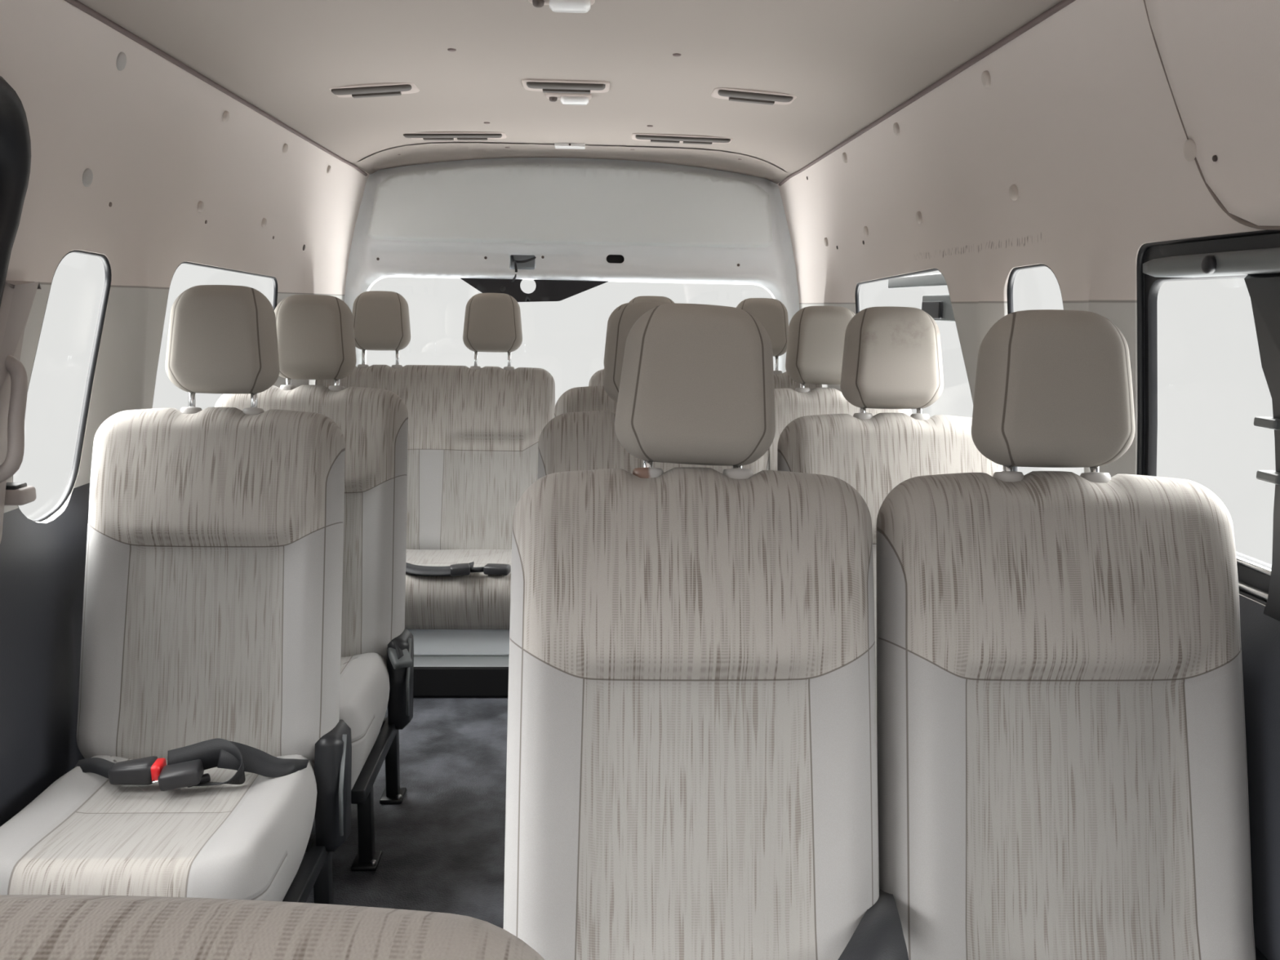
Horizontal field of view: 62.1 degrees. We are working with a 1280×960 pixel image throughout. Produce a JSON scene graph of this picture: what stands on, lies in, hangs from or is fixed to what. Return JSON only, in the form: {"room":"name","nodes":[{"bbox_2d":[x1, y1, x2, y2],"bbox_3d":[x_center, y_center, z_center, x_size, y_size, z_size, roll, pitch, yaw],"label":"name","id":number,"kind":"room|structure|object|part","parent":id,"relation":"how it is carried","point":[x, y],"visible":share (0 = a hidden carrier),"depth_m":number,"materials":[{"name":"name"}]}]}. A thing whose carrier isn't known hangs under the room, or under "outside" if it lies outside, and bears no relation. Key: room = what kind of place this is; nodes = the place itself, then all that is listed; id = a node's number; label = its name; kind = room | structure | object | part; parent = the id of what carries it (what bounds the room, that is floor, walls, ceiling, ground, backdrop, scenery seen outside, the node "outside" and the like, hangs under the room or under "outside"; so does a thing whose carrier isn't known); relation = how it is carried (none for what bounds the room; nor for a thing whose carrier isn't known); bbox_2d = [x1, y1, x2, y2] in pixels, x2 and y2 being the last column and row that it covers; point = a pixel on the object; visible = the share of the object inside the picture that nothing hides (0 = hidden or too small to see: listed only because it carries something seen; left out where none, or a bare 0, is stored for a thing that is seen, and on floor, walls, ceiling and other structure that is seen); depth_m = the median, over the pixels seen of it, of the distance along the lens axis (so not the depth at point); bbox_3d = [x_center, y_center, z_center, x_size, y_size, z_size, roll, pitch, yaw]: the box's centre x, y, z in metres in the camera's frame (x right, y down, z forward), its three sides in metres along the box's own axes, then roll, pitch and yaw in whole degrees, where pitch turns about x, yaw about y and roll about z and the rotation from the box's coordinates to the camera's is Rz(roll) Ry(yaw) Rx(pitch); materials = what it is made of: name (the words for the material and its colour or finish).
{"room":"vehicle interior","nodes":[
{"label":"vehicle interior","id":0,"kind":"room"},
{"bbox_2d":[0,0,369,523],"bbox_3d":[-0.982,-0.319,1.620,0.157,0.873,4.990,1,9,-3],"label":"wall","id":1,"kind":"structure","parent":0,"point":[140,162],"depth_m":2.15,"materials":[{"name":"grey plastic"}]},
{"bbox_2d":[0,355,27,483],"bbox_3d":[-1.013,-0.097,1.685,0.079,0.225,0.078,1,9,-3],"label":"handle","id":2,"kind":"object","parent":1,"relation":"attached to","point":[19,379],"visible":0.98,"depth_m":1.68,"materials":[{"name":"grey plastic"}]},
{"bbox_2d":[0,75,31,306],"bbox_3d":[-1.010,0.229,0.948,0.203,1.433,1.697,1,9,-3],"label":"trim","id":3,"kind":"structure","parent":1,"relation":"attached to","point":[15,136],"depth_m":1.65,"materials":[{"name":"black plastic"}]},
{"bbox_2d":[4,482,35,505],"bbox_3d":[-1.035,0.023,1.762,0.046,0.033,0.048,1,9,-3],"label":"coat hook","id":4,"kind":"object","parent":1,"relation":"attached to","point":[16,493],"visible":0.89,"depth_m":1.74,"materials":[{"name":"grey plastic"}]},
{"bbox_2d":[0,280,40,542],"bbox_3d":[-1.033,-0.088,1.688,0.065,0.452,0.238,3,10,13],"label":"trim","id":5,"kind":"structure","parent":1,"relation":"attached to","point":[18,296],"depth_m":1.69,"materials":[{"name":"grey plastic"}]},
{"bbox_2d":[0,482,89,826],"bbox_3d":[-1.035,0.465,1.747,0.058,0.800,4.990,1,9,-3],"label":"trim","id":6,"kind":"structure","parent":1,"relation":"attached to","point":[42,566],"depth_m":1.84,"materials":[{"name":"grey plastic"}]},
{"bbox_2d":[17,249,111,521],"bbox_3d":[-1.055,-0.176,1.942,0.058,0.490,0.360,1,9,-3],"label":"window","id":7,"kind":"structure","parent":1,"relation":"in","point":[104,260],"depth_m":2.04,"materials":[{"name":"clear glass"}]},
{"bbox_2d":[152,262,277,402],"bbox_3d":[-1.093,-0.334,2.776,0.055,0.449,0.923,1,9,-3],"label":"window","id":8,"kind":"structure","parent":1,"relation":"in","point":[273,278],"depth_m":2.92,"materials":[{"name":"clear glass"}]},
{"bbox_2d":[64,0,367,176],"bbox_3d":[-0.904,-0.732,1.500,0.022,0.021,4.880,1,9,-3],"label":"trim","id":9,"kind":"structure","parent":1,"relation":"attached to","point":[76,3],"depth_m":2.21,"materials":[{"name":"grey plastic"}]},
{"bbox_2d":[299,697,507,928],"bbox_3d":[-0.158,0.875,1.912,1.850,0.030,5.100,1,9,-3],"label":"floor","id":10,"kind":"structure","parent":0,"point":[442,847],"depth_m":2.40,"materials":[{"name":"grey carpet"}]},
{"bbox_2d":[0,284,351,904],"bbox_3d":[-0.762,0.270,1.782,0.484,1.185,0.682,1,9,-3],"label":"passenger seat","id":11,"kind":"object","parent":10,"relation":"on","point":[213,583],"visible":0.94,"depth_m":1.90,"materials":[{"name":"fabric"}]},
{"bbox_2d":[0,754,316,901],"bbox_3d":[-0.773,0.593,1.720,0.444,0.183,0.455,1,9,-3],"label":"seat cushion","id":12,"kind":"object","parent":11,"relation":"on","point":[85,834],"depth_m":1.61,"materials":[{"name":"fabric"}]},
{"bbox_2d":[74,737,309,791],"bbox_3d":[-0.773,0.472,1.786,0.392,0.077,0.134,1,9,-3],"label":"belt","id":13,"kind":"object","parent":11,"relation":"on","point":[185,766],"visible":1,"depth_m":1.78,"materials":[{"name":"black fabric"}]},
{"bbox_3d":[-0.792,0.491,1.743,0.012,0.004,0.020,-1,10,-12],"label":"tongue plate","id":14,"kind":"part","parent":13,"relation":"part of","materials":[{"name":"silver metal"}]},
{"bbox_3d":[-0.836,-0.147,1.983,0.012,0.120,0.012,1,-1,-3],"label":"headrest post","id":15,"kind":"part","parent":11,"relation":"part of","materials":[{"name":"silver metal"}]},
{"bbox_3d":[-0.781,0.197,1.948,0.460,0.672,0.119,1,-5,-3],"label":"backrest","id":16,"kind":"part","parent":11,"relation":"part of","materials":[{"name":"fabric"}]},
{"bbox_3d":[-0.722,-0.146,1.989,0.012,0.120,0.012,1,-1,-3],"label":"headrest post","id":17,"kind":"part","parent":11,"relation":"part of","materials":[{"name":"silver metal"}]},
{"bbox_3d":[-0.777,0.689,1.773,0.438,0.030,0.430,1,9,-3],"label":"seat frame","id":18,"kind":"part","parent":11,"relation":"part of","materials":[{"name":"black paint"}]},
{"bbox_3d":[-0.581,0.755,1.951,0.028,0.162,0.036,1,9,-3],"label":"leg","id":19,"kind":"part","parent":11,"relation":"part of","materials":[{"name":"black paint"}]},
{"bbox_3d":[-0.533,0.546,1.906,0.008,0.172,0.056,1,9,-3],"label":"recliner lever","id":20,"kind":"part","parent":11,"relation":"part of","materials":[{"name":"grey plastic"}]},
{"bbox_2d":[0,894,544,959],"bbox_3d":[-0.221,0.663,0.155,0.484,0.961,0.646,1,9,-3],"label":"passenger seat","id":21,"kind":"object","parent":10,"relation":"on","point":[33,926],"visible":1,"depth_m":0.35,"materials":[{"name":"fabric"}]},
{"bbox_2d":[214,294,413,871],"bbox_3d":[-0.765,0.185,2.335,0.484,1.173,0.680,1,9,-3],"label":"passenger seat","id":22,"kind":"object","parent":10,"relation":"on","point":[315,333],"visible":0.33,"depth_m":2.47,"materials":[{"name":"fabric"}]},
{"bbox_3d":[-0.839,-0.225,2.536,0.012,0.120,0.012,1,-1,-3],"label":"headrest post","id":23,"kind":"part","parent":22,"relation":"part of","materials":[{"name":"silver metal"}]},
{"bbox_3d":[-0.783,0.107,2.501,0.460,0.672,0.119,1,-5,-3],"label":"backrest","id":24,"kind":"part","parent":22,"relation":"part of","materials":[{"name":"fabric"}]},
{"bbox_3d":[-0.725,-0.224,2.542,0.012,0.120,0.012,1,-1,-3],"label":"headrest post","id":25,"kind":"part","parent":22,"relation":"part of","materials":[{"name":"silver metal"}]},
{"bbox_2d":[339,652,389,790],"bbox_3d":[-0.776,0.502,2.273,0.444,0.183,0.455,1,9,-3],"label":"seat cushion","id":26,"kind":"object","parent":22,"relation":"on","point":[364,690],"depth_m":2.24,"materials":[{"name":"fabric"}]},
{"bbox_3d":[-0.570,0.713,2.208,0.028,0.162,0.036,1,9,-3],"label":"leg","id":27,"kind":"part","parent":22,"relation":"part of","materials":[{"name":"black paint"}]},
{"bbox_3d":[-0.779,0.598,2.326,0.438,0.030,0.430,1,9,-3],"label":"seat frame","id":28,"kind":"part","parent":22,"relation":"part of","materials":[{"name":"black paint"}]},
{"bbox_3d":[-0.584,0.665,2.504,0.028,0.162,0.036,1,9,-3],"label":"leg","id":29,"kind":"part","parent":22,"relation":"part of","materials":[{"name":"black paint"}]},
{"bbox_2d":[386,640,412,669],"bbox_3d":[-0.619,0.386,2.482,0.228,0.068,0.068,6,11,30],"label":"belt","id":30,"kind":"object","parent":22,"relation":"on","point":[399,659],"visible":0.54,"depth_m":2.43,"materials":[{"name":"black plastic"}]},
{"bbox_3d":[-0.535,0.455,2.459,0.008,0.172,0.056,1,9,-3],"label":"recliner lever","id":31,"kind":"part","parent":22,"relation":"part of","materials":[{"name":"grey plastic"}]},
{"bbox_2d":[554,302,631,417],"bbox_3d":[0.003,0.170,2.521,0.484,1.169,0.679,1,9,-3],"label":"passenger seat","id":32,"kind":"object","parent":10,"relation":"on","point":[588,398],"visible":0.02,"depth_m":2.67,"materials":[{"name":"fabric"}]},
{"bbox_3d":[0.007,0.090,2.688,0.460,0.672,0.119,1,-5,-3],"label":"backrest","id":33,"kind":"part","parent":32,"relation":"part of","materials":[{"name":"fabric"}]},
{"bbox_2d":[537,302,770,479],"bbox_3d":[0.024,0.276,1.880,0.484,1.168,0.679,1,9,-3],"label":"passenger seat","id":34,"kind":"object","parent":10,"relation":"on","point":[579,441],"visible":0.06,"depth_m":2.02,"materials":[{"name":"fabric"}]},
{"bbox_3d":[0.027,0.196,2.047,0.460,0.672,0.119,1,-5,-3],"label":"backrest","id":35,"kind":"part","parent":34,"relation":"part of","materials":[{"name":"fabric"}]},
{"bbox_2d":[503,302,879,959],"bbox_3d":[0.073,0.400,1.141,0.462,1.164,0.678,1,9,-3],"label":"passenger seat","id":36,"kind":"object","parent":10,"relation":"on","point":[691,768],"visible":1,"depth_m":1.27,"materials":[{"name":"fabric"}]},
{"bbox_3d":[0.009,-0.008,1.342,0.012,0.120,0.012,3,-1,-3],"label":"headrest post","id":37,"kind":"part","parent":36,"relation":"part of","materials":[{"name":"silver metal"}]},
{"bbox_3d":[0.123,-0.002,1.349,0.012,0.120,0.012,3,-1,-3],"label":"headrest post","id":38,"kind":"part","parent":36,"relation":"part of","materials":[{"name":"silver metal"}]},
{"bbox_2d":[838,888,908,959],"bbox_3d":[0.280,0.548,1.217,0.085,0.096,0.206,7,11,32],"label":"belt","id":39,"kind":"object","parent":36,"relation":"on","point":[879,935],"visible":0.95,"depth_m":1.20,"materials":[{"name":"black fabric"}]},
{"bbox_2d":[769,306,911,471],"bbox_3d":[0.494,0.175,2.545,0.484,1.169,0.679,1,9,-3],"label":"passenger seat","id":40,"kind":"object","parent":10,"relation":"on","point":[816,334],"visible":0.18,"depth_m":2.70,"materials":[{"name":"fabric"}]},
{"bbox_3d":[0.420,-0.233,2.746,0.012,0.120,0.012,1,-1,-3],"label":"headrest post","id":41,"kind":"part","parent":40,"relation":"part of","materials":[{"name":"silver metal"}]},
{"bbox_3d":[0.475,0.095,2.711,0.460,0.672,0.119,1,-5,-3],"label":"backrest","id":42,"kind":"part","parent":40,"relation":"part of","materials":[{"name":"fabric"}]},
{"bbox_2d":[777,306,1002,713],"bbox_3d":[0.515,0.281,1.904,0.484,1.168,0.679,1,9,-3],"label":"passenger seat","id":43,"kind":"object","parent":10,"relation":"on","point":[892,357],"visible":0.24,"depth_m":2.06,"materials":[{"name":"fabric"}]},
{"bbox_3d":[0.441,-0.126,2.105,0.012,0.120,0.012,1,-1,-3],"label":"headrest post","id":44,"kind":"part","parent":43,"relation":"part of","materials":[{"name":"silver metal"}]},
{"bbox_3d":[0.555,-0.125,2.111,0.012,0.120,0.012,1,-1,-3],"label":"headrest post","id":45,"kind":"part","parent":43,"relation":"part of","materials":[{"name":"silver metal"}]},
{"bbox_2d":[875,309,1267,959],"bbox_3d":[0.546,0.405,1.165,0.484,1.165,0.678,1,9,-3],"label":"passenger seat","id":46,"kind":"object","parent":10,"relation":"on","point":[1062,764],"visible":0.99,"depth_m":1.29,"materials":[{"name":"fabric"}]},
{"bbox_3d":[0.472,-0.002,1.365,0.012,0.120,0.012,1,-1,-3],"label":"headrest post","id":47,"kind":"part","parent":46,"relation":"part of","materials":[{"name":"silver metal"}]},
{"bbox_3d":[0.586,-0.001,1.371,0.012,0.120,0.012,1,-1,-3],"label":"headrest post","id":48,"kind":"part","parent":46,"relation":"part of","materials":[{"name":"silver metal"}]},
{"bbox_2d":[77,0,1062,183],"bbox_3d":[-0.128,-0.783,1.585,1.560,0.093,4.990,1,9,-3],"label":"ceiling","id":49,"kind":"structure","parent":0,"point":[847,64],"depth_m":2.38,"materials":[{"name":"grey fabric"}]},
{"bbox_2d":[328,82,419,97],"bbox_3d":[-0.701,-1.026,2.801,0.229,0.034,0.128,1,9,-3],"label":"ceiling vent","id":50,"kind":"object","parent":49,"relation":"in","point":[388,89],"visible":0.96,"depth_m":2.76,"materials":[{"name":"beige plastic"}]},
{"bbox_2d":[403,131,506,140],"bbox_3d":[-0.625,-1.157,3.576,0.349,0.016,0.128,-1,9,-3],"label":"ceiling vent","id":51,"kind":"object","parent":49,"relation":"in","point":[427,135],"visible":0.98,"depth_m":3.53,"materials":[{"name":"beige plastic"}]},
{"bbox_2d":[528,0,595,13],"bbox_3d":[-0.145,-0.879,1.958,0.124,0.025,0.060,1,9,-3],"label":"recessed light","id":52,"kind":"object","parent":49,"relation":"in","point":[556,6],"visible":1,"depth_m":1.95,"materials":[{"name":"beige plastic"}]},
{"bbox_2d":[532,0,544,7],"bbox_3d":[-0.187,-0.879,1.956,0.022,0.014,0.022,1,9,-3],"label":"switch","id":53,"kind":"object","parent":52,"relation":"attached to","point":[536,3],"depth_m":1.95,"materials":[{"name":"brown"}]},
{"bbox_2d":[521,78,609,93],"bbox_3d":[-0.190,-1.015,2.745,0.224,0.016,0.128,1,9,-3],"label":"ceiling vent","id":54,"kind":"object","parent":49,"relation":"in","point":[546,86],"visible":1,"depth_m":2.70,"materials":[{"name":"beige plastic"}]},
{"bbox_2d":[545,93,591,105],"bbox_3d":[-0.193,-1.030,2.870,0.124,0.025,0.060,1,9,-3],"label":"recessed light","id":55,"kind":"object","parent":49,"relation":"in","point":[573,99],"visible":0.94,"depth_m":2.85,"materials":[{"name":"beige plastic"}]},
{"bbox_2d":[549,96,557,102],"bbox_3d":[-0.234,-1.029,2.868,0.022,0.014,0.022,1,9,-3],"label":"switch","id":56,"kind":"object","parent":55,"relation":"attached to","point":[553,99],"depth_m":2.86,"materials":[{"name":"grey"}]},
{"bbox_2d":[554,142,585,149],"bbox_3d":[-0.247,-1.182,3.755,0.108,0.016,0.062,1,9,-3],"label":"recessed light","id":57,"kind":"object","parent":49,"relation":"in","point":[557,145],"visible":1,"depth_m":3.73,"materials":[{"name":"white plastic"}]},
{"bbox_2d":[631,133,733,144],"bbox_3d":[0.141,-1.141,3.560,0.339,0.017,0.128,2,9,-3],"label":"ceiling vent","id":58,"kind":"object","parent":49,"relation":"in","point":[658,138],"visible":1,"depth_m":3.51,"materials":[{"name":"beige plastic"}]},
{"bbox_2d":[711,87,796,105],"bbox_3d":[0.299,-1.011,2.804,0.219,0.029,0.128,1,9,-3],"label":"ceiling vent","id":59,"kind":"object","parent":49,"relation":"in","point":[748,95],"visible":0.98,"depth_m":2.76,"materials":[{"name":"beige plastic"}]},
{"bbox_2d":[343,157,799,373],"bbox_3d":[-0.254,-0.396,4.123,1.890,1.720,0.072,1,9,-3],"label":"header panel","id":60,"kind":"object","parent":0,"point":[580,219],"depth_m":4.00,"materials":[{"name":"white paint"}]},
{"bbox_2d":[408,629,509,655],"bbox_3d":[-0.231,0.458,3.474,1.750,0.085,0.480,1,9,-3],"label":"trim","id":61,"kind":"structure","parent":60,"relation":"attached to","point":[426,642],"depth_m":3.22,"materials":[{"name":"white paint"}]},
{"bbox_2d":[315,290,555,629],"bbox_3d":[-0.688,-0.099,3.412,0.822,1.003,0.688,1,9,-3],"label":"seat","id":62,"kind":"object","parent":61,"relation":"on","point":[474,432],"visible":0.54,"depth_m":3.56,"materials":[{"name":"fabric"}]},
{"bbox_3d":[-0.942,-0.412,3.622,0.012,0.120,0.012,1,-1,-3],"label":"headrest post","id":63,"kind":"part","parent":62,"relation":"part of","materials":[{"name":"silver metal"}]},
{"bbox_3d":[-0.829,-0.411,3.627,0.012,0.120,0.012,1,-1,-3],"label":"headrest post","id":64,"kind":"part","parent":62,"relation":"part of","materials":[{"name":"silver metal"}]},
{"bbox_3d":[-0.697,-0.059,3.594,0.822,0.672,0.119,1,-5,-3],"label":"backrest","id":65,"kind":"part","parent":62,"relation":"part of","materials":[{"name":"fabric"}]},
{"bbox_2d":[405,561,511,576],"bbox_3d":[-0.552,0.262,3.163,0.332,0.034,0.104,1,9,-3],"label":"belt","id":66,"kind":"object","parent":62,"relation":"on","point":[462,569],"visible":0.94,"depth_m":3.14,"materials":[{"name":"black fabric"}]},
{"bbox_2d":[404,549,511,629],"bbox_3d":[-0.690,0.325,3.364,0.820,0.183,0.455,1,9,-3],"label":"seat cushion","id":67,"kind":"object","parent":62,"relation":"on","point":[474,600],"depth_m":3.16,"materials":[{"name":"fabric"}]},
{"bbox_3d":[-0.563,-0.408,3.640,0.012,0.120,0.012,1,-1,-3],"label":"headrest post","id":68,"kind":"part","parent":62,"relation":"part of","materials":[{"name":"silver metal"}]},
{"bbox_3d":[-0.449,-0.407,3.646,0.012,0.120,0.012,1,-1,-3],"label":"headrest post","id":69,"kind":"part","parent":62,"relation":"part of","materials":[{"name":"silver metal"}]},
{"bbox_2d":[588,295,822,390],"bbox_3d":[0.236,-0.089,3.458,0.822,1.003,0.688,1,9,-3],"label":"seat","id":70,"kind":"object","parent":61,"relation":"on","point":[772,314],"visible":0.05,"depth_m":3.64,"materials":[{"name":"fabric"}]},
{"bbox_3d":[0.227,-0.050,3.639,0.822,0.672,0.119,1,-5,-3],"label":"backrest","id":71,"kind":"part","parent":70,"relation":"part of","materials":[{"name":"fabric"}]},
{"bbox_3d":[0.475,-0.398,3.692,0.012,0.120,0.012,1,-1,-3],"label":"headrest post","id":72,"kind":"part","parent":70,"relation":"part of","materials":[{"name":"silver metal"}]},
{"bbox_2d":[413,655,509,697],"bbox_3d":[-0.242,0.516,3.691,1.790,0.100,1.070,1,9,-3],"label":"trim","id":73,"kind":"structure","parent":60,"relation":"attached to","point":[434,676],"depth_m":3.15,"materials":[{"name":"black plastic"}]},
{"bbox_2d":[500,255,536,291],"bbox_3d":[-0.476,-0.779,4.046,0.159,0.152,0.064,1,9,-3],"label":"camera","id":74,"kind":"object","parent":60,"relation":"attached to","point":[503,287],"visible":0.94,"depth_m":4.04,"materials":[{"name":"black plastic"}]},
{"bbox_3d":[-0.450,-0.833,4.074,0.115,0.070,0.003,1,9,-3],"label":"access panel","id":75,"kind":"part","parent":60,"relation":"part of","materials":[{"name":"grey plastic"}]},
{"bbox_2d":[460,278,607,302],"bbox_3d":[-0.261,-0.453,4.107,1.604,0.674,0.006,1,9,-3],"label":"trim","id":76,"kind":"structure","parent":60,"relation":"in","point":[545,290],"depth_m":4.05,"materials":[{"name":"black plastic"}]},
{"bbox_3d":[-0.254,-1.034,3.989,1.530,0.294,0.015,1,9,-3],"label":"panel","id":77,"kind":"part","parent":60,"relation":"part of","materials":[{"name":"white plastic"}]},
{"bbox_2d":[357,142,787,179],"bbox_3d":[-0.252,-0.385,4.006,1.840,1.656,0.245,1,9,-3],"label":"trim","id":78,"kind":"structure","parent":60,"relation":"attached to","point":[416,154],"depth_m":3.89,"materials":[{"name":"grey plastic"}]},
{"bbox_2d":[777,0,1265,605],"bbox_3d":[0.708,-0.309,1.702,0.157,0.859,4.990,1,9,-3],"label":"wall","id":79,"kind":"structure","parent":0,"point":[1060,148],"depth_m":1.89,"materials":[{"name":"beige plastic"}]},
{"bbox_2d":[855,268,968,382],"bbox_3d":[0.707,-0.315,2.801,0.059,0.466,1.049,1,9,-3],"label":"window","id":80,"kind":"structure","parent":79,"relation":"in","point":[939,307],"depth_m":2.62,"materials":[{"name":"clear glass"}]},
{"bbox_3d":[0.721,-0.504,2.686,0.018,0.030,0.615,1,9,-3],"label":"slider rail","id":81,"kind":"part","parent":80,"relation":"part of","materials":[{"name":"grey plastic"}]},
{"bbox_2d":[778,0,1075,186],"bbox_3d":[0.651,-0.716,1.577,0.022,0.021,4.880,1,9,-3],"label":"trim","id":82,"kind":"structure","parent":79,"relation":"attached to","point":[1064,3],"depth_m":2.10,"materials":[{"name":"grey plastic"}]},
{"bbox_2d":[1007,263,1063,471],"bbox_3d":[0.749,-0.156,1.957,0.058,0.482,0.346,1,9,-3],"label":"window","id":83,"kind":"structure","parent":79,"relation":"in","point":[1014,272],"depth_m":2.08,"materials":[{"name":"clear glass"}]},
{"bbox_2d":[1136,230,1279,604],"bbox_3d":[0.781,-0.019,0.992,0.092,0.472,1.289,1,9,-3],"label":"window","id":84,"kind":"structure","parent":79,"relation":"in","point":[1254,575],"depth_m":1.45,"materials":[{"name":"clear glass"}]},
{"bbox_3d":[0.775,-0.204,0.924,0.070,0.028,1.215,1,9,-3],"label":"window rail","id":85,"kind":"part","parent":84,"relation":"part of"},
{"bbox_2d":[1143,0,1279,230],"bbox_3d":[0.753,-0.320,0.322,0.096,0.357,2.268,1,9,-3],"label":"trim","id":86,"kind":"structure","parent":79,"relation":"attached to","point":[1220,60],"depth_m":1.29,"materials":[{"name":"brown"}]},
{"bbox_2d":[1239,595,1279,959],"bbox_3d":[0.732,0.483,1.834,0.060,0.800,4.990,1,9,-3],"label":"trim","id":87,"kind":"structure","parent":79,"relation":"attached to","point":[1260,632],"depth_m":1.30,"materials":[{"name":"grey plastic"}]},
{"bbox_2d":[1244,273,1279,621],"bbox_3d":[0.788,-0.017,1.182,0.061,0.430,0.362,1,9,-3],"label":"trim","id":88,"kind":"structure","parent":79,"relation":"attached to","point":[1264,290],"depth_m":1.29,"materials":[{"name":"black plastic"}]}
]}

